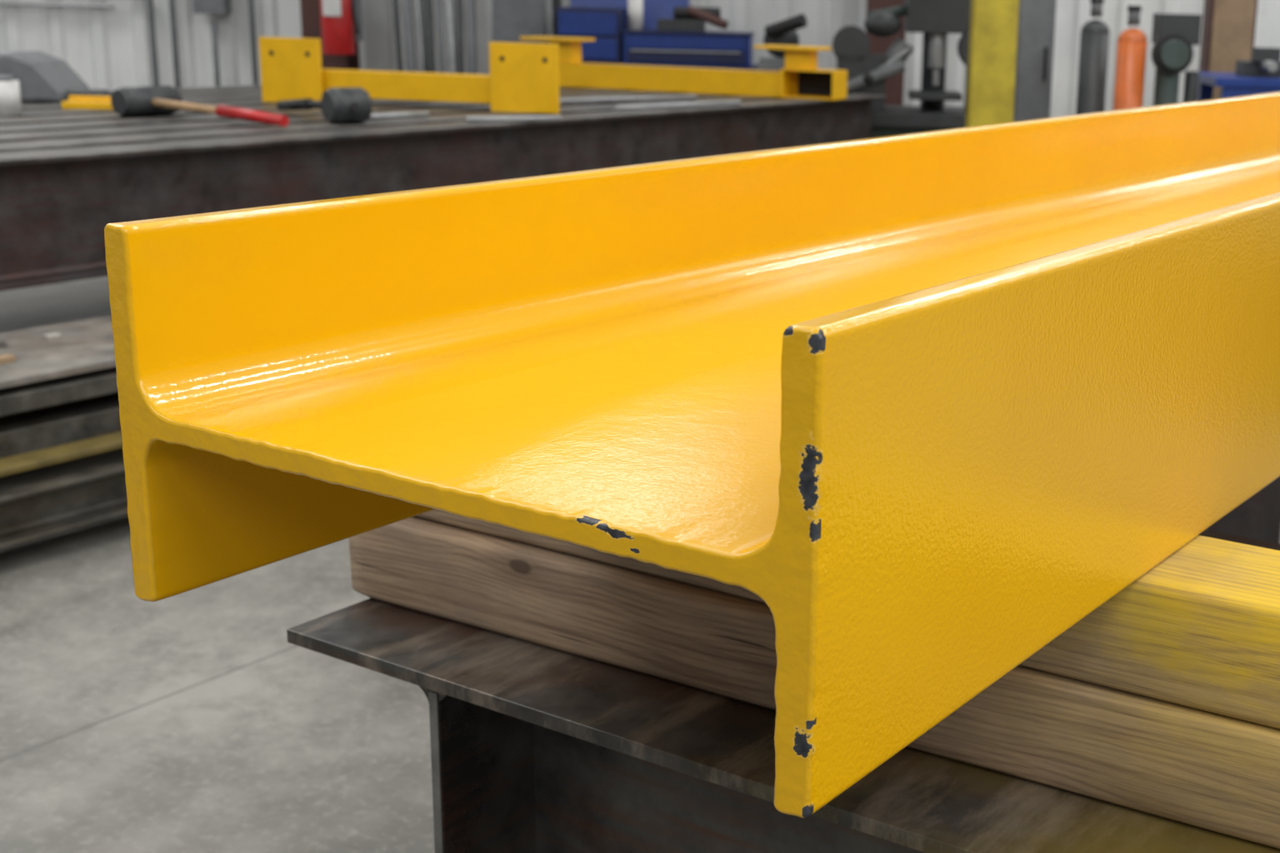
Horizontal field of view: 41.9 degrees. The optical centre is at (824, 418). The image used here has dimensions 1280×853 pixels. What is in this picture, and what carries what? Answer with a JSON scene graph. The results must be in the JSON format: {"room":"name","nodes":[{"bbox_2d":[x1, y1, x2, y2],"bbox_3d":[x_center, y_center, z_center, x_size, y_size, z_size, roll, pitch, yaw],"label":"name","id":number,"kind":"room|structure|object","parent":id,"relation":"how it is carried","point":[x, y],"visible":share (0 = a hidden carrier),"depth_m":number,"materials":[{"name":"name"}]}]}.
{"room":"metal workshop","nodes":[
{"label":"metal workshop","id":0,"kind":"room"},
{"bbox_2d":[0,275,1279,852],"bbox_3d":[0.963,-0.327,7.532,24.000,0.100,22.000,10,17,31],"label":"floor","id":1,"kind":"structure","parent":0,"point":[190,722],"depth_m":3.45,"materials":[{"name":"concrete"}]},
{"bbox_2d":[0,315,127,549],"bbox_3d":[-1.928,-0.044,5.044,0.780,0.450,7.700,10,17,31],"label":"stock","id":2,"kind":"object","parent":1,"relation":"on","point":[62,466],"visible":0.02,"depth_m":4.46,"materials":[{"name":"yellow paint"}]},
{"bbox_2d":[0,332,61,364],"bbox_3d":[-2.014,-0.313,5.139,0.322,0.021,1.654,10,17,31],"label":"scrap offcuts","id":3,"kind":"object","parent":2,"relation":"on","point":[5,358],"visible":0.17,"depth_m":4.70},
{"bbox_2d":[300,0,359,69],"bbox_3d":[-3.354,-3.951,10.984,0.300,5.000,0.300,1,14,0],"label":"steel column","id":4,"kind":"structure","parent":1,"relation":"on","point":[310,9],"depth_m":11.18,"materials":[{"name":"metal"}]},
{"bbox_2d":[320,0,363,54],"bbox_3d":[-3.192,-2.685,10.957,0.256,0.530,0.358,1,14,0],"label":"fire extinguisher","id":5,"kind":"object","parent":4,"relation":"attached to","point":[341,20],"visible":1,"depth_m":10.85,"materials":[{"name":"red paint"}]},
{"bbox_2d":[392,0,477,74],"bbox_3d":[-2.638,-2.609,11.057,0.600,2.420,0.916,-1,15,-11],"label":"stock","id":6,"kind":"object","parent":1,"relation":"on","point":[428,66],"visible":0.45,"depth_m":11.05,"materials":[{"name":"grey metal"}]},
{"bbox_2d":[0,85,887,290],"bbox_3d":[-3.004,-0.722,6.594,2.604,0.942,8.350,10,17,31],"label":"bench","id":7,"kind":"object","parent":1,"relation":"on","point":[66,174],"visible":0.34,"depth_m":6.25,"materials":[{"name":"metal"}]},
{"bbox_2d":[0,75,22,114],"bbox_3d":[-3.257,-1.282,6.557,0.120,0.150,0.120,10,17,31],"label":"paint can","id":8,"kind":"object","parent":7,"relation":"on","point":[10,96],"visible":1,"depth_m":6.52,"materials":[{"name":"silver metal"}]},
{"bbox_2d":[0,50,111,102],"bbox_3d":[-3.492,-1.514,7.318,0.731,0.210,0.280,2,14,2],"label":"cover","id":9,"kind":"object","parent":7,"relation":"on","point":[42,77],"visible":0.73,"depth_m":7.20,"materials":[{"name":"grey paint"}]},
{"bbox_2d":[61,95,113,109],"bbox_3d":[-3.053,-1.324,6.941,0.270,0.050,0.080,1,14,-1],"label":"bar","id":10,"kind":"object","parent":7,"relation":"on","point":[103,102],"visible":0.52,"depth_m":6.91,"materials":[{"name":"paint"}]},
{"bbox_2d":[110,85,289,126],"bbox_3d":[-2.409,-1.218,6.456,0.889,0.116,0.260,10,17,31],"label":"hammer","id":11,"kind":"object","parent":7,"relation":"on","point":[149,100],"visible":1,"depth_m":6.54,"materials":[{"name":"black rubber"}]},
{"bbox_2d":[276,87,371,124],"bbox_3d":[-2.065,-1.288,6.713,0.160,0.140,0.742,-10,18,-38],"label":"mallet","id":12,"kind":"object","parent":7,"relation":"on","point":[337,105],"visible":1,"depth_m":6.46,"materials":[{"name":"black rubber"}]},
{"bbox_2d":[258,36,559,114],"bbox_3d":[-1.855,-1.560,7.475,1.446,0.300,0.169,5,15,12],"label":"frame","id":13,"kind":"object","parent":7,"relation":"on","point":[523,77],"visible":0.98,"depth_m":7.43,"materials":[{"name":"paint"}]},
{"bbox_2d":[368,95,741,122],"bbox_3d":[-1.145,-1.412,7.521,0.712,0.024,2.216,9,16,27],"label":"pile","id":14,"kind":"object","parent":7,"relation":"on","point":[657,106],"visible":0.84,"depth_m":7.71,"materials":[{"name":"metal"}]},
{"bbox_2d":[520,35,847,99],"bbox_3d":[-0.796,-1.931,9.088,1.912,0.268,0.220,7,15,21],"label":"frame","id":15,"kind":"object","parent":7,"relation":"on","point":[801,77],"visible":0.86,"depth_m":8.95,"materials":[{"name":"paint"}]},
{"bbox_2d":[491,0,561,44],"bbox_3d":[-1.993,-2.358,11.146,0.500,1.899,0.140,1,14,0],"label":"sheet","id":16,"kind":"object","parent":1,"relation":"on","point":[512,19],"visible":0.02,"depth_m":11.01,"materials":[{"name":"grey paint"}]},
{"bbox_2d":[555,0,758,69],"bbox_3d":[-1.107,-2.156,11.006,1.320,1.620,0.660,1,14,0],"label":"tool chest","id":17,"kind":"object","parent":1,"relation":"on","point":[604,21],"visible":0.33,"depth_m":10.65,"materials":[{"name":"blue paint"}]},
{"bbox_2d":[627,0,643,29],"bbox_3d":[-1.235,-2.673,10.782,0.100,0.273,0.100,1,14,0],"label":"spray bottle","id":18,"kind":"object","parent":17,"relation":"on","point":[635,7],"visible":1,"depth_m":10.76,"materials":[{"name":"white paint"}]},
{"bbox_2d":[656,5,728,31],"bbox_3d":[-0.855,-2.606,10.783,0.463,0.160,0.226,1,14,0],"label":"drill","id":19,"kind":"object","parent":17,"relation":"on","point":[690,18],"visible":1,"depth_m":10.72,"materials":[{"name":"grey metal"}]},
{"bbox_2d":[758,13,807,70],"bbox_3d":[-0.276,-1.792,10.175,0.399,1.367,0.399,5,15,13],"label":"grinder","id":20,"kind":"object","parent":1,"relation":"on","point":[782,32],"visible":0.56,"depth_m":9.93,"materials":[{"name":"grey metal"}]},
{"bbox_2d":[286,598,1279,852],"bbox_3d":[0.399,0.751,1.490,2.187,0.785,0.308,10,17,31],"label":"support beam","id":21,"kind":"structure","parent":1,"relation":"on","point":[536,748],"depth_m":1.71,"materials":[{"name":"black metal"}]},
{"bbox_2d":[349,516,1279,849],"bbox_3d":[0.200,0.263,1.582,1.664,0.104,0.166,10,17,29],"label":"block","id":22,"kind":"object","parent":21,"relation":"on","point":[1212,772],"visible":0.59,"depth_m":1.64,"materials":[{"name":"brown wood"}]},
{"bbox_2d":[415,509,1279,729],"bbox_3d":[0.203,0.157,1.562,1.614,0.108,0.160,10,17,30],"label":"block","id":23,"kind":"object","parent":22,"relation":"on","point":[1200,629],"visible":0.3,"depth_m":1.42,"materials":[{"name":"brown wood"}]},
{"bbox_2d":[865,0,905,104],"bbox_3d":[0.445,-3.852,10.964,0.260,5.000,0.260,1,14,0],"label":"steel column","id":24,"kind":"structure","parent":1,"relation":"on","point":[893,86],"depth_m":11.17,"materials":[{"name":"grey metal"}]},
{"bbox_2d":[832,0,970,138],"bbox_3d":[0.541,-1.855,9.827,1.010,1.700,0.734,1,14,0],"label":"press","id":25,"kind":"object","parent":1,"relation":"on","point":[867,72],"visible":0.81,"depth_m":9.51,"materials":[{"name":"grey metal"}]},
{"bbox_2d":[965,0,1019,127],"bbox_3d":[0.901,-3.106,8.299,0.350,4.900,0.350,1,14,0],"label":"post","id":26,"kind":"object","parent":1,"relation":"on","point":[993,23],"visible":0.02,"depth_m":8.51,"materials":[{"name":"metal"}]},
{"bbox_2d":[1013,0,1056,121],"bbox_3d":[1.285,-2.239,10.392,0.240,2.200,0.540,1,14,0],"label":"tall cabinet","id":27,"kind":"object","parent":1,"relation":"on","point":[1037,18],"visible":0.37,"depth_m":10.15,"materials":[{"name":"grey metal"}]},
{"bbox_2d":[1075,0,1109,114],"bbox_3d":[1.562,-1.712,9.771,0.170,1.500,0.170,1,14,0],"label":"gas cylinder","id":28,"kind":"object","parent":1,"relation":"on","point":[1094,37],"visible":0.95,"depth_m":9.61,"materials":[{"name":"grey metal"}]},
{"bbox_2d":[1113,5,1147,110],"bbox_3d":[1.746,-1.638,9.583,0.170,1.460,0.170,1,14,0],"label":"gas cylinder","id":29,"kind":"object","parent":1,"relation":"on","point":[1132,42],"visible":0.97,"depth_m":9.42,"materials":[{"name":"orange paint"}]},
{"bbox_2d":[1150,13,1201,105],"bbox_3d":[2.013,-1.621,9.622,0.335,1.420,0.430,1,14,0],"label":"grinder","id":30,"kind":"object","parent":1,"relation":"on","point":[1173,35],"visible":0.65,"depth_m":9.38,"materials":[{"name":"green paint"}]},
{"bbox_2d":[1196,0,1258,100],"bbox_3d":[2.603,-2.151,10.778,0.300,1.900,0.220,1,14,0],"label":"locker","id":31,"kind":"object","parent":1,"relation":"on","point":[1228,26],"visible":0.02,"depth_m":10.59,"materials":[{"name":"painted metal"}]},
{"bbox_2d":[1196,71,1279,101],"bbox_3d":[2.988,-1.518,10.019,1.500,1.070,0.800,1,14,0],"label":"workbench","id":32,"kind":"object","parent":1,"relation":"on","point":[1232,85],"visible":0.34,"depth_m":9.54,"materials":[{"name":"paint"}]},
{"bbox_2d":[1235,47,1279,77],"bbox_3d":[2.577,-2.079,9.671,0.250,0.170,0.400,1,14,0],"label":"bench vise","id":33,"kind":"object","parent":32,"relation":"on","point":[1264,62],"visible":1,"depth_m":9.67,"materials":[{"name":"grey metal"}]},
{"bbox_2d":[1198,530,1279,550],"bbox_3d":[1.022,0.645,2.055,2.550,0.740,0.260,10,17,31],"label":"steel beam","id":34,"kind":"structure","parent":1,"relation":"on","point":[1207,533],"depth_m":2.36,"materials":[{"name":"black metal"}]},
{"bbox_2d":[1205,476,1279,544],"bbox_3d":[1.960,0.080,4.048,2.400,0.890,0.300,10,17,31],"label":"trestle","id":35,"kind":"object","parent":1,"relation":"on","point":[1257,517],"visible":0.02,"depth_m":4.52,"materials":[{"name":"black metal"}]},
{"bbox_3d":[1.805,-0.435,4.027,1.603,0.110,0.162,10,17,31],"label":"block","id":36,"kind":"object","parent":35,"relation":"on","visible":0},
{"bbox_2d":[104,91,1279,818],"bbox_3d":[1.336,-0.543,3.577,0.645,0.301,6.000,10,17,31],"label":"yellow steel h-beam","id":37,"kind":"structure","parent":36,"relation":"on","point":[934,401],"depth_m":1.33,"materials":[{"name":"metal"}]},
{"bbox_2d":[0,0,1279,117],"bbox_3d":[-0.503,-3.963,11.306,16.800,5.000,0.141,1,14,0],"label":"wall","id":38,"kind":"structure","parent":0,"point":[109,49],"depth_m":11.60,"materials":[{"name":"white metal"}]},
{"bbox_2d":[0,0,259,88],"bbox_3d":[-5.187,-3.263,11.347,2.470,2.600,0.140,1,14,0],"label":"conduit","id":39,"kind":"object","parent":38,"relation":"attached to","point":[212,7],"visible":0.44,"depth_m":11.48,"materials":[{"name":"metal"}]}
]}

